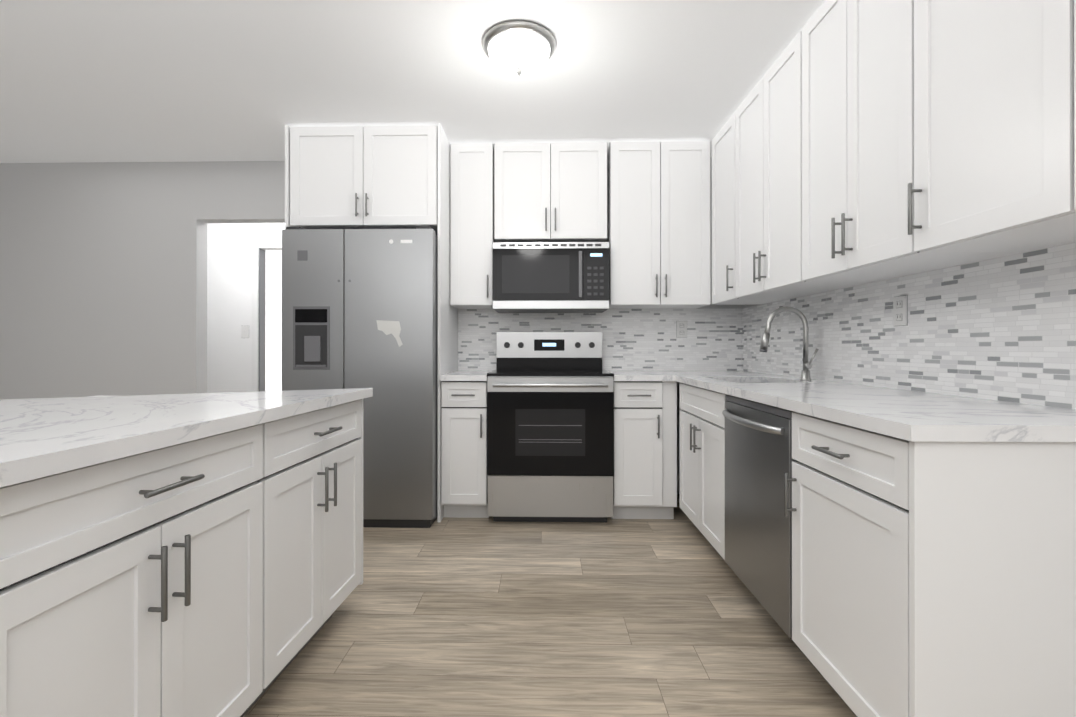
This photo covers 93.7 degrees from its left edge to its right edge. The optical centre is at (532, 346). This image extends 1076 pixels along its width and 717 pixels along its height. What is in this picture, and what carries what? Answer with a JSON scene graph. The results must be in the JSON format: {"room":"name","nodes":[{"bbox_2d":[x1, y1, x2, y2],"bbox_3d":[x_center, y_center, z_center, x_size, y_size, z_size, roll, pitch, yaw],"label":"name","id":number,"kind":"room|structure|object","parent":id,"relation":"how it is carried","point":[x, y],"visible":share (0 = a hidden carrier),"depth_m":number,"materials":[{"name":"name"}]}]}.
{"room":"kitchen","nodes":[
{"label":"kitchen","id":0,"kind":"room"},
{"bbox_2d":[207,223,284,392],"bbox_3d":[-2.362,-0.152,4.925,2.620,2.450,0.100,0,0,1],"label":"wall","id":1,"kind":"structure","parent":0,"point":[229,299],"depth_m":4.89,"materials":[{"name":"white paint"}]},
{"bbox_2d":[241,326,248,337],"bbox_3d":[-2.783,-0.147,4.878,0.077,0.121,0.012,0,0,1],"label":"light switch","id":2,"kind":"object","parent":1,"relation":"attached to","point":[244,331],"visible":1,"depth_m":4.88,"materials":[{"name":"white plastic"}]},
{"bbox_2d":[252,242,281,391],"bbox_3d":[-2.242,0.028,4.914,0.940,2.090,0.115,0,0,1],"label":"door frame","id":3,"kind":"structure","parent":1,"relation":"attached to","point":[258,311],"depth_m":4.88,"materials":[{"name":"white painted wood"}]},
{"bbox_2d":[265,250,281,390],"bbox_3d":[-2.346,-0.151,5.649,2.620,2.450,1.350,0,0,1],"label":"wall beyond the room","id":4,"kind":"structure","parent":0,"point":[273,366],"depth_m":6.25,"materials":[{"name":"white paint"}]},
{"bbox_2d":[0,157,741,493],"bbox_3d":[-1.328,-0.153,3.781,5.940,2.450,0.120,0,0,1],"label":"wall","id":5,"kind":"structure","parent":0,"point":[104,279],"depth_m":3.76,"materials":[{"name":"white paint"}]},
{"bbox_2d":[290,125,437,235],"bbox_3d":[-1.038,-1.057,3.389,0.920,0.615,0.640,0,0,1],"label":"upper cabinet","id":6,"kind":"object","parent":5,"relation":"attached to","point":[364,177],"visible":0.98,"depth_m":3.11,"materials":[{"name":"white wood"}]},
{"bbox_2d":[450,143,494,308],"bbox_3d":[-0.406,-0.821,3.512,0.290,1.085,0.366,0,0,1],"label":"upper cabinet","id":7,"kind":"object","parent":5,"relation":"attached to","point":[472,240],"visible":0.85,"depth_m":3.37,"materials":[{"name":"white wood"}]},
{"bbox_2d":[494,142,606,241],"bbox_3d":[0.122,-1.041,3.500,0.757,0.645,0.366,0,0,1],"label":"upper cabinet","id":8,"kind":"object","parent":5,"relation":"attached to","point":[550,192],"visible":0.96,"depth_m":3.36,"materials":[{"name":"white wood"}]},
{"bbox_2d":[493,242,608,312],"bbox_3d":[0.122,-0.465,3.474,0.757,0.432,0.412,0,0,1],"label":"microwave","id":9,"kind":"object","parent":8,"relation":"attached to","point":[550,277],"visible":1,"depth_m":3.27,"materials":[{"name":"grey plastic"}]},
{"bbox_2d":[458,308,741,370],"bbox_3d":[0.482,-0.054,3.674,2.057,0.450,0.009,0,0,1],"label":"backsplash","id":10,"kind":"structure","parent":5,"relation":"attached to","point":[640,340],"depth_m":3.66,"materials":[{"name":"tile"}]},
{"bbox_2d":[676,321,686,337],"bbox_3d":[1.080,-0.129,3.651,0.077,0.121,0.008,0,0,1],"label":"electrical outlet","id":11,"kind":"object","parent":10,"relation":"attached to","point":[681,329],"visible":1,"depth_m":3.65,"materials":[{"name":"white plastic"}]},
{"bbox_2d":[606,141,710,308],"bbox_3d":[0.849,-0.822,3.483,0.666,1.085,0.366,0,0,1],"label":"upper cabinet","id":12,"kind":"object","parent":5,"relation":"attached to","point":[658,218],"visible":0.98,"depth_m":3.34,"materials":[{"name":"white wood"}]},
{"bbox_2d":[0,0,824,162],"bbox_3d":[-1.378,-1.412,1.603,5.940,0.060,9.400,0,0,1],"label":"ceiling","id":13,"kind":"structure","parent":0,"point":[82,81],"depth_m":2.54,"materials":[{"name":"white paint"}]},
{"bbox_2d":[482,20,555,75],"bbox_3d":[-0.062,-1.306,2.293,0.336,0.147,0.336,0,0,1],"label":"ceiling light fixture","id":14,"kind":"object","parent":13,"relation":"attached to","point":[518,47],"visible":1,"depth_m":2.21,"materials":[{"name":"white glass"}]},
{"bbox_2d":[243,494,855,716],"bbox_3d":[-1.378,1.098,1.599,5.940,0.060,9.400,0,0,1],"label":"floor","id":15,"kind":"structure","parent":0,"point":[469,617],"depth_m":1.87,"materials":[{"name":"brown wood"}]},
{"bbox_2d":[0,424,262,716],"bbox_3d":[-1.052,0.636,1.071,0.636,0.863,0.700,0,0,4],"label":"base cabinet","id":16,"kind":"object","parent":15,"relation":"on","point":[131,586],"visible":0.88,"depth_m":1.00,"materials":[{"name":"white wood"}]},
{"bbox_2d":[285,125,290,228],"bbox_3d":[-1.510,-0.147,3.409,0.018,2.435,0.619,0,0,1],"label":"panel","id":17,"kind":"object","parent":15,"relation":"on","point":[287,175],"visible":0.17,"depth_m":3.10,"materials":[{"name":"white wood"}]},
{"bbox_2d":[240,399,362,716],"bbox_3d":[-1.001,0.637,1.758,0.636,0.863,0.673,0,0,4],"label":"base cabinet","id":18,"kind":"object","parent":15,"relation":"on","point":[312,479],"visible":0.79,"depth_m":1.65,"materials":[{"name":"white wood"}]},
{"bbox_2d":[282,226,437,527],"bbox_3d":[-1.029,0.179,3.321,0.898,1.784,0.735,0,0,1],"label":"fridge","id":19,"kind":"object","parent":15,"relation":"on","point":[359,308],"visible":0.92,"depth_m":2.97,"materials":[{"name":"grey metal"}]},
{"bbox_2d":[437,124,457,521],"bbox_3d":[-0.565,-0.147,3.388,0.018,2.435,0.619,0,0,1],"label":"panel","id":20,"kind":"object","parent":15,"relation":"on","point":[447,337],"visible":0.58,"depth_m":3.17,"materials":[{"name":"white wood"}]},
{"bbox_2d":[441,381,488,517],"bbox_3d":[-0.412,0.639,3.359,0.284,0.863,0.654,0,0,1],"label":"base cabinet","id":21,"kind":"object","parent":15,"relation":"on","point":[464,484],"visible":0.94,"depth_m":3.07,"materials":[{"name":"white wood"}]},
{"bbox_2d":[440,370,492,380],"bbox_3d":[-0.412,0.188,3.369,0.284,0.035,0.640,0,0,1],"label":"countertop","id":22,"kind":"structure","parent":21,"relation":"on","point":[469,375],"depth_m":3.05,"materials":[{"name":"stone"}]},
{"bbox_2d":[487,332,613,521],"bbox_3d":[0.112,0.482,3.313,0.761,1.178,0.707,0,0,1],"label":"range","id":23,"kind":"object","parent":15,"relation":"on","point":[550,426],"visible":1,"depth_m":3.02,"materials":[{"name":"silver metal"}]},
{"bbox_2d":[611,381,676,518],"bbox_3d":[0.688,0.639,3.334,0.385,0.863,0.654,0,0,1],"label":"base cabinet","id":24,"kind":"object","parent":15,"relation":"on","point":[645,454],"visible":0.94,"depth_m":3.05,"materials":[{"name":"white wood"}]},
{"bbox_2d":[679,383,744,584],"bbox_3d":[1.157,0.638,2.638,0.656,0.863,0.786,0,0,1],"label":"base cabinet","id":25,"kind":"object","parent":15,"relation":"on","point":[702,461],"visible":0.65,"depth_m":2.56,"materials":[{"name":"white wood"}]},
{"bbox_2d":[609,371,1075,441],"bbox_3d":[0.977,0.292,2.367,1.007,0.246,2.580,0,0,1],"label":"countertop","id":26,"kind":"structure","parent":25,"relation":"on","point":[909,415],"depth_m":1.40,"materials":[{"name":"stone"}]},
{"bbox_2d":[759,306,818,380],"bbox_3d":[1.299,-0.019,2.568,0.273,0.378,0.078,0,0,1],"label":"faucet","id":27,"kind":"object","parent":26,"relation":"on","point":[805,372],"visible":1,"depth_m":2.57,"materials":[{"name":"silver metal"}]},
{"bbox_2d":[722,395,819,672],"bbox_3d":[1.122,0.641,1.944,0.673,0.856,0.596,0,0,1],"label":"dishwasher","id":28,"kind":"object","parent":15,"relation":"on","point":[759,460],"visible":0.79,"depth_m":1.86,"materials":[{"name":"grey metal"}]},
{"bbox_2d":[784,412,1075,716],"bbox_3d":[1.128,0.636,1.366,0.656,0.863,0.550,0,0,1],"label":"base cabinet","id":29,"kind":"object","parent":15,"relation":"on","point":[933,579],"visible":0.83,"depth_m":1.10,"materials":[{"name":"white wood"}]},
{"bbox_3d":[-1.670,0.636,0.835,0.550,0.863,2.583,0,0,4],"label":"cabinet","id":30,"kind":"object","parent":15,"relation":"on","visible":0},
{"bbox_2d":[0,388,372,487],"bbox_3d":[-1.570,0.184,0.797,1.758,0.035,2.616,0,0,1],"label":"countertop","id":31,"kind":"structure","parent":30,"relation":"on","point":[41,437],"depth_m":1.17,"materials":[{"name":"stone"}]},
{"bbox_3d":[1.502,-0.159,0.245,0.120,2.450,6.820,0,0,1],"label":"wall","id":32,"kind":"structure","parent":0,"visible":0},
{"bbox_2d":[712,112,790,304],"bbox_3d":[1.319,-0.822,3.118,0.366,1.085,0.414,0,0,1],"label":"upper cabinet","id":33,"kind":"object","parent":32,"relation":"attached to","point":[723,216],"visible":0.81,"depth_m":3.10,"materials":[{"name":"white wood"}]},
{"bbox_2d":[735,31,876,298],"bbox_3d":[1.306,-0.823,2.536,0.366,1.085,0.748,0,0,1],"label":"upper cabinet","id":34,"kind":"object","parent":32,"relation":"attached to","point":[768,187],"visible":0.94,"depth_m":2.46,"materials":[{"name":"white wood"}]},
{"bbox_2d":[742,242,1075,408],"bbox_3d":[1.477,-0.056,2.016,0.009,0.450,3.260,0,0,1],"label":"backsplash","id":35,"kind":"structure","parent":32,"relation":"attached to","point":[1002,328],"depth_m":1.77,"materials":[{"name":"tile"}]},
{"bbox_2d":[893,295,907,325],"bbox_3d":[1.468,-0.144,2.017,0.008,0.121,0.077,0,0,1],"label":"outlet","id":36,"kind":"object","parent":35,"relation":"attached to","point":[900,310],"visible":1,"depth_m":2.01,"materials":[{"name":"white plastic"}]},
{"bbox_2d":[802,0,1021,280],"bbox_3d":[1.290,-0.824,1.834,0.366,1.085,0.655,0,0,1],"label":"upper cabinet","id":37,"kind":"object","parent":32,"relation":"attached to","point":[857,116],"visible":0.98,"depth_m":1.78,"materials":[{"name":"white wood"}]},
{"bbox_2d":[908,0,1075,252],"bbox_3d":[1.277,-0.825,1.279,0.366,1.085,0.454,0,0,1],"label":"upper cabinet","id":38,"kind":"object","parent":32,"relation":"attached to","point":[993,125],"visible":0.98,"depth_m":1.26,"materials":[{"name":"white wood"}]},
{"bbox_2d":[1074,0,1075,209],"bbox_3d":[1.266,-0.826,0.824,0.366,1.085,0.454,0,0,1],"label":"upper cabinet","id":39,"kind":"object","parent":32,"relation":"attached to","point":[1074,104],"visible":1,"depth_m":1.05,"materials":[{"name":"white wood"}]}
]}

